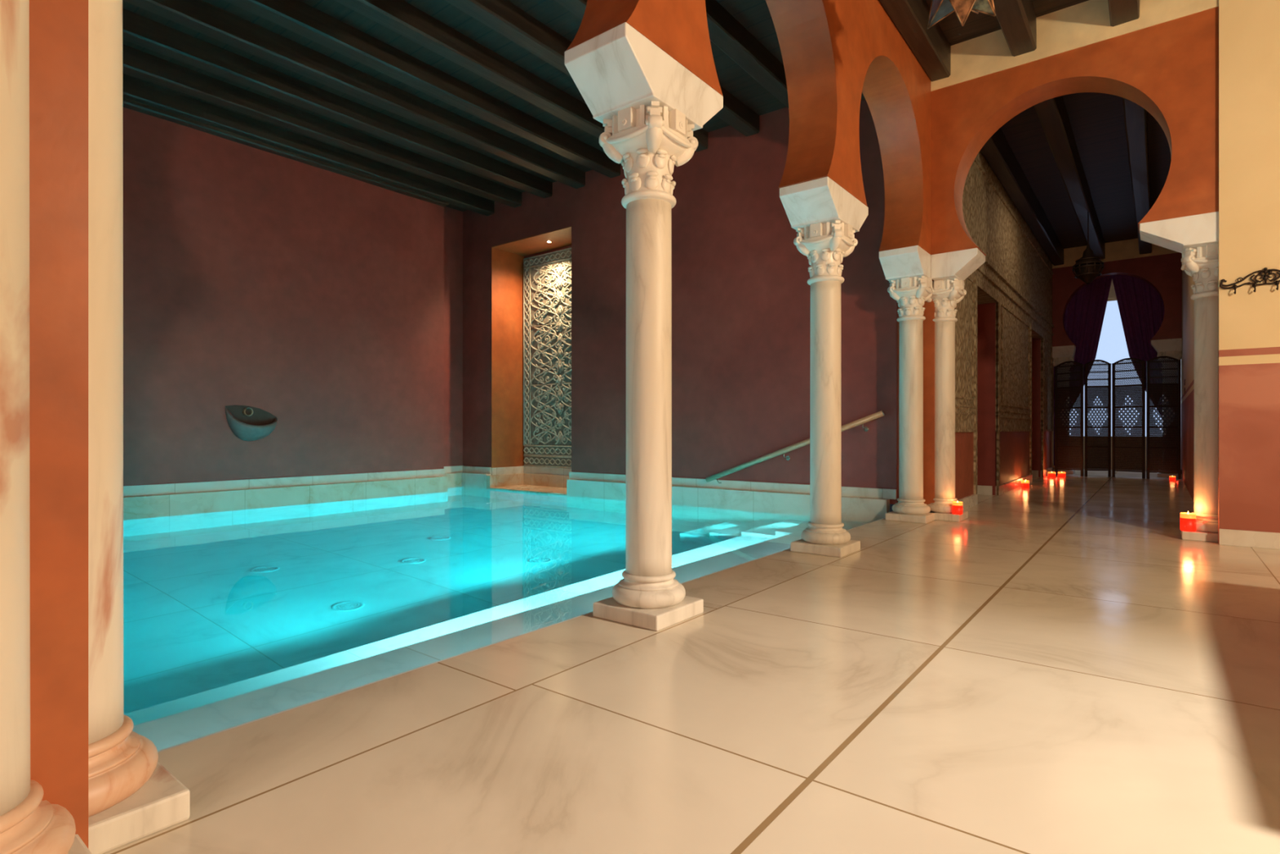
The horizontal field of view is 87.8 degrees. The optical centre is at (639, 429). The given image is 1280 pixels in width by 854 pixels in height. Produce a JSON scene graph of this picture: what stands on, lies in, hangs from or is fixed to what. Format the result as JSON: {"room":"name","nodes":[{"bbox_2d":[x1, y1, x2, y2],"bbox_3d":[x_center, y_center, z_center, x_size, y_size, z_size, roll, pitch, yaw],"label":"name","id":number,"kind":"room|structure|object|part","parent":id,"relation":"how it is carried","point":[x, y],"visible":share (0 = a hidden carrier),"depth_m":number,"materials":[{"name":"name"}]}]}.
{"room":"spa","nodes":[
{"label":"spa","id":0,"kind":"room"},
{"bbox_2d":[122,106,462,485],"bbox_3d":[-4.799,-1.080,5.821,0.670,3.800,8.470,0,0,38],"label":"wall","id":1,"kind":"structure","parent":0,"point":[327,304],"depth_m":6.72,"materials":[{"name":"red paint"}]},
{"bbox_2d":[225,404,277,440],"bbox_3d":[-3.758,-0.065,6.488,0.150,0.350,0.472,0,0,38],"label":"basin","id":2,"kind":"object","parent":1,"relation":"attached to","point":[247,423],"visible":1,"depth_m":6.46,"materials":[{"name":"ceramic"}]},
{"bbox_3d":[-3.821,-0.175,6.479,0.050,0.080,0.080,0,0,38],"label":"spout","id":3,"kind":"part","parent":2,"relation":"part of","materials":[{"name":"metal"}]},
{"bbox_2d":[123,471,568,519],"bbox_3d":[-3.984,0.674,5.419,2.050,0.192,8.840,0,0,38],"label":"trim","id":4,"kind":"structure","parent":1,"relation":"attached to","point":[193,503],"depth_m":6.93,"materials":[{"name":"stone"}]},
{"bbox_2d":[123,465,1053,510],"bbox_3d":[-0.323,0.603,6.805,6.115,0.235,15.530,0,0,38],"label":"baseboard","id":5,"kind":"structure","parent":1,"relation":"attached to","point":[200,486],"depth_m":6.74,"materials":[{"name":"stone"}]},
{"bbox_2d":[462,209,491,466],"bbox_3d":[-1.946,-1.180,9.207,0.600,3.600,0.780,0,0,38],"label":"wall","id":6,"kind":"structure","parent":0,"point":[477,227],"depth_m":8.90,"materials":[{"name":"red paint"}]},
{"bbox_2d":[491,181,571,246],"bbox_3d":[-1.138,-2.690,8.577,1.450,0.580,0.780,0,0,38],"label":"wall","id":7,"kind":"structure","parent":0,"point":[536,215],"depth_m":8.23,"materials":[{"name":"red paint"}]},
{"bbox_2d":[29,0,1052,848],"bbox_3d":[1.949,-1.130,5.031,0.320,3.700,15.530,0,0,38],"label":"wall","id":8,"kind":"structure","parent":0,"point":[833,52],"depth_m":2.46,"materials":[{"name":"paint"}]},
{"bbox_2d":[157,517,885,752],"bbox_3d":[-1.045,1.246,2.732,1.490,1.049,8.220,0,0,38],"label":"trim","id":9,"kind":"structure","parent":8,"relation":"attached to","point":[202,737],"depth_m":1.92,"materials":[{"name":"stone"}]},
{"bbox_2d":[955,156,1053,495],"bbox_3d":[4.696,-0.950,8.278,0.035,3.340,7.030,0,0,38],"label":"trim","id":10,"kind":"structure","parent":8,"relation":"attached to","point":[978,282],"depth_m":7.34,"materials":[{"name":"paint"}]},
{"bbox_2d":[977,302,1040,495],"bbox_3d":[4.128,-0.490,8.716,1.380,2.420,5.440,0,0,38],"label":"door frame","id":11,"kind":"structure","parent":8,"relation":"attached to","point":[986,433],"depth_m":7.40,"materials":[{"name":"red paint"}]},
{"bbox_2d":[524,244,571,468],"bbox_3d":[-0.963,-0.790,8.801,1.450,3.220,0.210,0,0,38],"label":"wall","id":12,"kind":"structure","parent":0,"point":[567,246],"depth_m":8.87,"materials":[{"name":"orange paint"}]},
{"bbox_2d":[523,247,571,467],"bbox_3d":[-1.035,-0.927,8.693,1.408,2.843,0.050,0,0,38],"label":"carved panel","id":13,"kind":"object","parent":12,"relation":"attached to","point":[547,277],"visible":0.74,"depth_m":8.83,"materials":[{"name":"stone"}]},
{"bbox_2d":[122,0,1171,248],"bbox_3d":[2.335,-3.030,5.916,11.600,0.100,17.800,0,0,38],"label":"ceiling","id":14,"kind":"structure","parent":0,"point":[1096,119],"depth_m":5.98,"materials":[{"name":"brown wood"}]},
{"bbox_2d":[122,97,448,206],"bbox_3d":[-4.805,-2.878,5.293,0.238,0.204,7.630,0,0,38],"label":"ceiling beam","id":15,"kind":"structure","parent":14,"relation":"attached to","point":[126,103],"depth_m":6.59,"materials":[{"name":"brown wood"}]},
{"bbox_2d":[122,73,494,216],"bbox_3d":[-4.506,-2.898,5.465,0.157,0.164,8.270,0,0,38],"label":"ceiling beam","id":16,"kind":"structure","parent":14,"relation":"attached to","point":[134,89],"depth_m":6.65,"materials":[{"name":"brown wood"}]},
{"bbox_2d":[122,44,521,207],"bbox_3d":[-4.088,-2.898,5.139,0.158,0.164,8.270,0,0,38],"label":"ceiling beam","id":17,"kind":"structure","parent":14,"relation":"attached to","point":[136,63],"depth_m":6.21,"materials":[{"name":"brown wood"}]},
{"bbox_2d":[122,8,552,198],"bbox_3d":[-3.663,-2.898,4.807,0.158,0.164,8.270,0,0,38],"label":"ceiling beam","id":18,"kind":"structure","parent":14,"relation":"attached to","point":[138,29],"depth_m":5.76,"materials":[{"name":"brown wood"}]},
{"bbox_2d":[122,0,585,188],"bbox_3d":[-3.237,-2.898,4.475,0.158,0.164,8.270,0,0,38],"label":"ceiling beam","id":19,"kind":"structure","parent":14,"relation":"attached to","point":[202,16],"depth_m":5.44,"materials":[{"name":"brown wood"}]},
{"bbox_2d":[223,0,620,177],"bbox_3d":[-2.819,-2.898,4.148,0.158,0.164,8.270,0,0,38],"label":"ceiling beam","id":20,"kind":"structure","parent":14,"relation":"attached to","point":[297,16],"depth_m":5.37,"materials":[{"name":"brown wood"}]},
{"bbox_2d":[334,0,604,137],"bbox_3d":[-2.370,-2.898,3.798,0.158,0.164,8.270,0,0,38],"label":"ceiling beam","id":21,"kind":"structure","parent":14,"relation":"attached to","point":[399,16],"depth_m":5.12,"materials":[{"name":"brown wood"}]},
{"bbox_2d":[444,0,707,151],"bbox_3d":[-1.921,-2.898,3.447,0.158,0.164,8.270,0,0,38],"label":"ceiling beam","id":22,"kind":"structure","parent":14,"relation":"attached to","point":[505,18],"depth_m":4.76,"materials":[{"name":"brown wood"}]},
{"bbox_2d":[555,0,759,136],"bbox_3d":[-1.471,-2.898,3.096,0.157,0.164,8.270,0,0,38],"label":"ceiling beam","id":23,"kind":"structure","parent":14,"relation":"attached to","point":[734,112],"depth_m":5.98,"materials":[{"name":"brown wood"}]},
{"bbox_2d":[705,0,788,107],"bbox_3d":[-1.022,-2.898,2.745,0.158,0.164,8.270,0,0,38],"label":"ceiling beam","id":24,"kind":"structure","parent":14,"relation":"attached to","point":[726,32],"depth_m":5.01,"materials":[{"name":"brown wood"}]},
{"bbox_2d":[861,93,865,100],"bbox_3d":[-0.581,-2.898,2.401,0.158,0.164,8.270,0,0,38],"label":"ceiling beam","id":25,"kind":"structure","parent":14,"relation":"attached to","point":[863,98],"depth_m":5.65,"materials":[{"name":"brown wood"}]},
{"bbox_2d":[879,0,951,81],"bbox_3d":[-0.154,-2.861,1.993,0.152,0.239,8.152,0,0,38],"label":"ceiling beam","id":26,"kind":"structure","parent":14,"relation":"attached to","point":[930,46],"depth_m":4.69,"materials":[{"name":"brown wood"}]},
{"bbox_2d":[926,0,995,28],"bbox_3d":[1.429,-2.377,2.944,0.451,1.177,0.456,0,0,38],"label":"star lantern","id":27,"kind":"object","parent":14,"relation":"hanging from","point":[940,10],"visible":1,"depth_m":2.97,"materials":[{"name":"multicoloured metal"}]},
{"bbox_2d":[993,0,1036,56],"bbox_3d":[0.295,-2.861,1.642,0.163,0.239,8.152,0,0,38],"label":"ceiling beam","id":28,"kind":"structure","parent":14,"relation":"attached to","point":[1017,19],"depth_m":4.54,"materials":[{"name":"brown wood"}]},
{"bbox_2d":[980,127,1063,266],"bbox_3d":[4.745,-2.848,8.202,0.152,0.264,7.090,0,0,38],"label":"ceiling beam","id":29,"kind":"structure","parent":14,"relation":"attached to","point":[997,151],"depth_m":7.75,"materials":[{"name":"brown wood"}]},
{"bbox_2d":[1034,95,1105,259],"bbox_3d":[5.180,-2.848,7.862,0.158,0.264,7.090,0,0,38],"label":"ceiling beam","id":30,"kind":"structure","parent":14,"relation":"attached to","point":[1052,113],"depth_m":6.91,"materials":[{"name":"brown wood"}]},
{"bbox_2d":[1071,212,1104,284],"bbox_3d":[5.602,-2.405,8.313,0.336,1.150,0.336,0,0,38],"label":"hanging lantern","id":31,"kind":"object","parent":14,"relation":"hanging from","point":[1087,268],"visible":1,"depth_m":8.25,"materials":[{"name":"metal"}]},
{"bbox_3d":[5.602,-1.940,8.313,0.260,0.220,0.260,0,0,38],"label":"glass","id":32,"kind":"part","parent":31,"relation":"part of","materials":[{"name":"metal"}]},
{"bbox_3d":[5.602,-2.640,8.313,0.012,0.680,0.010,0,0,38],"label":"chain","id":33,"kind":"part","parent":31,"relation":"part of","materials":[{"name":"metal"}]},
{"bbox_2d":[1107,0,1139,26],"bbox_3d":[0.766,-2.861,1.274,0.168,0.239,8.152,0,0,38],"label":"ceiling beam","id":34,"kind":"structure","parent":14,"relation":"attached to","point":[1121,11],"depth_m":4.36,"materials":[{"name":"brown wood"}]},
{"bbox_2d":[1122,97,1151,254],"bbox_3d":[5.645,-2.848,7.499,0.158,0.264,7.090,0,0,38],"label":"ceiling beam","id":35,"kind":"structure","parent":14,"relation":"attached to","point":[1135,117],"depth_m":6.69,"materials":[{"name":"brown wood"}]},
{"bbox_2d":[102,468,1279,853],"bbox_3d":[4.698,1.370,4.198,5.760,1.300,17.600,0,0,38],"label":"floor","id":36,"kind":"structure","parent":0,"point":[1051,668],"depth_m":1.65,"materials":[{"name":"stone"}]},
{"bbox_2d":[0,0,91,853],"bbox_3d":[-1.012,-0.330,0.946,0.313,2.100,0.365,0,0,38],"label":"marble column","id":37,"kind":"structure","parent":36,"relation":"on","point":[29,824],"depth_m":0.97,"materials":[{"name":"white stone"}]},
{"bbox_2d":[88,0,190,853],"bbox_3d":[-0.988,-0.330,1.278,0.313,2.100,0.507,0,0,38],"label":"marble column","id":38,"kind":"structure","parent":36,"relation":"on","point":[132,797],"depth_m":1.19,"materials":[{"name":"white stone"}]},
{"bbox_2d":[564,22,723,631],"bbox_3d":[0.034,-0.330,2.587,0.313,2.100,0.640,0,0,38],"label":"marble column","id":39,"kind":"structure","parent":36,"relation":"on","point":[649,105],"depth_m":2.50,"materials":[{"name":"white stone"}]},
{"bbox_2d":[779,176,868,557],"bbox_3d":[1.105,-0.330,3.958,0.313,2.100,0.640,0,0,38],"label":"marble column","id":40,"kind":"structure","parent":36,"relation":"on","point":[825,217],"depth_m":3.87,"materials":[{"name":"white stone"}]},
{"bbox_2d":[879,244,934,523],"bbox_3d":[2.113,-0.330,5.250,0.313,2.100,0.497,0,0,38],"label":"marble column","id":41,"kind":"structure","parent":36,"relation":"on","point":[908,269],"depth_m":5.24,"materials":[{"name":"white stone"}]},
{"bbox_2d":[926,248,985,521],"bbox_3d":[2.498,-0.330,5.333,0.457,2.100,0.392,0,0,38],"label":"marble column","id":42,"kind":"structure","parent":36,"relation":"on","point":[948,270],"depth_m":5.32,"materials":[{"name":"white stone"}]},
{"bbox_2d":[952,501,962,514],"bbox_3d":[2.502,0.611,5.240,0.074,0.106,0.074,0,0,38],"label":"candle","id":43,"kind":"object","parent":42,"relation":"on","point":[957,505],"visible":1,"depth_m":5.21,"materials":[{"name":"red wax"}]},
{"bbox_3d":[2.502,0.629,5.240,0.074,0.070,0.074,0,0,38],"label":"glass","id":44,"kind":"part","parent":43,"relation":"part of","materials":[{"name":"red glass"}]},
{"bbox_2d":[1021,480,1029,488],"bbox_3d":[4.783,0.676,8.255,0.088,0.087,0.088,0,0,38],"label":"candle","id":45,"kind":"object","parent":36,"relation":"on","point":[1024,484],"visible":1,"depth_m":8.22,"materials":[{"name":"red wax"}]},
{"bbox_3d":[4.783,0.691,8.255,0.088,0.058,0.088,0,0,38],"label":"glass","id":46,"kind":"part","parent":45,"relation":"part of","materials":[{"name":"red glass"}]},
{"bbox_2d":[1048,471,1055,477],"bbox_3d":[6.276,0.678,10.134,0.100,0.084,0.100,0,0,38],"label":"candle","id":47,"kind":"object","parent":36,"relation":"on","point":[1052,474],"visible":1,"depth_m":10.10,"materials":[{"name":"red wax"}]},
{"bbox_2d":[1057,471,1065,477],"bbox_3d":[6.432,0.678,10.139,0.100,0.084,0.100,0,0,38],"label":"candle","id":48,"kind":"object","parent":36,"relation":"on","point":[1062,474],"visible":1,"depth_m":10.10,"materials":[{"name":"red glass"}]},
{"bbox_2d":[1052,345,1075,474],"bbox_3d":[7.031,-0.330,11.041,0.328,2.100,0.313,0,0,38],"label":"marble column","id":49,"kind":"structure","parent":36,"relation":"on","point":[1060,354],"depth_m":10.96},
{"bbox_2d":[1054,355,1181,479],"bbox_3d":[7.225,-0.182,10.123,1.573,1.804,0.170,0,0,38],"label":"folding screen","id":50,"kind":"object","parent":36,"relation":"on","point":[1095,442],"visible":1,"depth_m":10.12,"materials":[{"name":"wood"}]},
{"bbox_3d":[6.763,-0.229,10.483,0.006,1.668,0.351,0,0,-32],"label":"woven panel","id":51,"kind":"part","parent":50,"relation":"part of","materials":[{"name":"wood"}]},
{"bbox_3d":[6.763,-0.182,10.483,0.030,1.804,0.424,0,0,-32],"label":"panel frame","id":52,"kind":"part","parent":50,"relation":"part of","materials":[{"name":"wood"}]},
{"bbox_3d":[7.058,-0.182,10.253,0.364,1.804,0.030,0,0,14],"label":"panel frame","id":53,"kind":"part","parent":50,"relation":"part of","materials":[{"name":"wood"}]},
{"bbox_3d":[7.058,-0.229,10.253,0.289,1.668,0.006,0,0,14],"label":"woven panel","id":54,"kind":"part","parent":50,"relation":"part of","materials":[{"name":"wood"}]},
{"bbox_3d":[7.359,-0.229,10.018,0.006,1.668,0.362,0,0,-32],"label":"woven panel","id":55,"kind":"part","parent":50,"relation":"part of","materials":[{"name":"wood"}]},
{"bbox_3d":[7.359,-0.182,10.018,0.030,1.804,0.435,0,0,-32],"label":"panel frame","id":56,"kind":"part","parent":50,"relation":"part of","materials":[{"name":"wood"}]},
{"bbox_3d":[7.686,-0.229,9.763,0.353,1.668,0.006,0,0,18],"label":"woven panel","id":57,"kind":"part","parent":50,"relation":"part of","materials":[{"name":"wood"}]},
{"bbox_3d":[7.686,-0.182,9.763,0.426,1.804,0.030,0,0,18],"label":"panel frame","id":58,"kind":"part","parent":50,"relation":"part of","materials":[{"name":"wood"}]},
{"bbox_2d":[1151,337,1182,477],"bbox_3d":[8.093,-0.330,10.213,0.386,2.100,0.313,0,0,38],"label":"marble column","id":59,"kind":"structure","parent":36,"relation":"on","point":[1172,348],"depth_m":10.11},
{"bbox_2d":[1168,475,1175,480],"bbox_3d":[7.595,0.686,9.485,0.070,0.067,0.070,0,0,38],"label":"candle","id":60,"kind":"object","parent":36,"relation":"on","point":[1171,477],"visible":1,"depth_m":9.46,"materials":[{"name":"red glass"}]},
{"bbox_2d":[1139,211,1218,542],"bbox_3d":[3.664,-0.330,4.422,0.540,2.100,0.372,0,0,38],"label":"marble column","id":61,"kind":"structure","parent":36,"relation":"on","point":[1196,237],"depth_m":4.33,"materials":[{"name":"white stone"}]},
{"bbox_2d":[1180,511,1195,531],"bbox_3d":[3.601,0.600,4.369,0.082,0.129,0.082,0,0,38],"label":"candle","id":62,"kind":"object","parent":61,"relation":"on","point":[1188,520],"visible":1,"depth_m":4.34,"materials":[{"name":"red wax"}]},
{"bbox_3d":[3.601,0.621,4.369,0.082,0.085,0.082,0,0,38],"label":"glass","id":63,"kind":"part","parent":62,"relation":"part of","materials":[{"name":"red glass"}]},
{"bbox_2d":[571,99,897,504],"bbox_3d":[0.904,-1.180,6.983,3.730,3.600,0.780,0,0,38],"label":"wall","id":64,"kind":"structure","parent":0,"point":[741,291],"depth_m":6.45,"materials":[{"name":"red paint"}]},
{"bbox_2d":[491,226,571,467],"bbox_3d":[-1.202,-0.890,8.494,1.450,3.020,0.566,0,0,38],"label":"wall niche","id":65,"kind":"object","parent":64,"relation":"attached to","point":[507,259],"depth_m":8.89,"materials":[{"name":"paint"}]},
{"bbox_2d":[461,472,889,521],"bbox_3d":[-0.159,1.174,7.267,5.645,1.192,0.080,0,0,38],"label":"trim","id":66,"kind":"structure","parent":64,"relation":"attached to","point":[859,508],"depth_m":6.38,"materials":[{"name":"stone"}]},
{"bbox_2d":[705,409,885,483],"bbox_3d":[1.361,0.188,6.060,1.743,0.709,0.110,0,0,38],"label":"handrail","id":67,"kind":"object","parent":64,"relation":"attached to","point":[882,413],"visible":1,"depth_m":6.05,"materials":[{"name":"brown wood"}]},
{"bbox_2d":[931,0,1279,542],"bbox_3d":[4.551,-1.130,3.732,5.420,3.700,0.415,0,0,38],"label":"wall","id":68,"kind":"structure","parent":0,"point":[1249,242],"depth_m":4.17,"materials":[{"name":"paint"}]},
{"bbox_2d":[930,0,1218,91],"bbox_3d":[3.064,-2.828,4.834,1.720,0.305,0.288,0,0,38],"label":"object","id":69,"kind":"structure","parent":68,"relation":"on","point":[1086,23],"depth_m":4.71,"materials":[{"name":"beige paint"}]},
{"bbox_2d":[1218,528,1279,549],"bbox_3d":[5.095,0.670,3.035,3.703,0.099,0.015,0,0,38],"label":"baseboard","id":70,"kind":"structure","parent":68,"relation":"attached to","point":[1264,540],"depth_m":4.08,"materials":[{"name":"stone"}]},
{"bbox_2d":[1219,266,1279,293],"bbox_3d":[3.793,-0.913,4.029,0.422,0.149,0.047,0,0,38],"label":"coat rack","id":71,"kind":"object","parent":68,"relation":"attached to","point":[1265,277],"visible":1,"depth_m":4.05,"materials":[{"name":"metal"}]},
{"bbox_2d":[1051,252,1182,470],"bbox_3d":[7.676,-1.130,11.725,2.870,3.700,2.070,0,0,38],"label":"wall","id":72,"kind":"structure","parent":0,"point":[1163,273],"depth_m":10.37,"materials":[{"name":"red paint"}]},
{"bbox_2d":[1053,275,1111,465],"bbox_3d":[7.313,-0.910,11.044,0.864,3.220,0.072,0,0,38],"label":"curtain","id":73,"kind":"object","parent":72,"relation":"hanging from","point":[1084,314],"visible":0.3,"depth_m":11.00,"materials":[{"name":"purple fabric"}]},
{"bbox_2d":[1052,238,1177,268],"bbox_3d":[7.570,-2.830,10.614,1.670,0.300,0.210,0,0,38],"label":"trim","id":74,"kind":"structure","parent":72,"relation":"attached to","point":[1124,249],"depth_m":10.50,"materials":[{"name":"beige paint"}]},
{"bbox_2d":[1069,297,1162,439],"bbox_3d":[8.257,-1.115,12.387,2.770,2.570,0.050,0,0,38],"label":"window","id":75,"kind":"structure","parent":72,"relation":"in","point":[1112,346],"depth_m":12.12,"materials":[{"name":"clear glass"}]},
{"bbox_3d":[8.251,-1.115,12.379,2.770,2.570,0.030,0,0,38],"label":"frame","id":76,"kind":"part","parent":75,"relation":"part of","materials":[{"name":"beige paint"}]},
{"bbox_2d":[1111,275,1181,469],"bbox_3d":[7.994,-0.910,10.512,0.864,3.220,0.072,0,0,38],"label":"curtain","id":77,"kind":"object","parent":72,"relation":"hanging from","point":[1140,305],"visible":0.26,"depth_m":10.56,"materials":[{"name":"purple fabric"}]},
{"bbox_2d":[1180,270,1195,501],"bbox_3d":[6.738,-1.130,8.029,0.200,3.700,9.050,0,0,38],"label":"wall","id":78,"kind":"structure","parent":0,"point":[1187,362],"depth_m":8.07,"materials":[{"name":"paint"}]},
{"bbox_3d":[-2.744,1.895,4.090,5.840,0.250,8.270,0,0,38],"label":"floor","id":79,"kind":"structure","parent":0,"visible":0},
{"bbox_2d":[123,486,871,751],"bbox_3d":[-2.701,1.272,4.037,5.694,1.005,8.220,0,0,38],"label":"pool water","id":80,"kind":"object","parent":79,"relation":"in","point":[231,619],"visible":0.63,"depth_m":3.32,"materials":[{"name":"teal liquid"}]}
]}

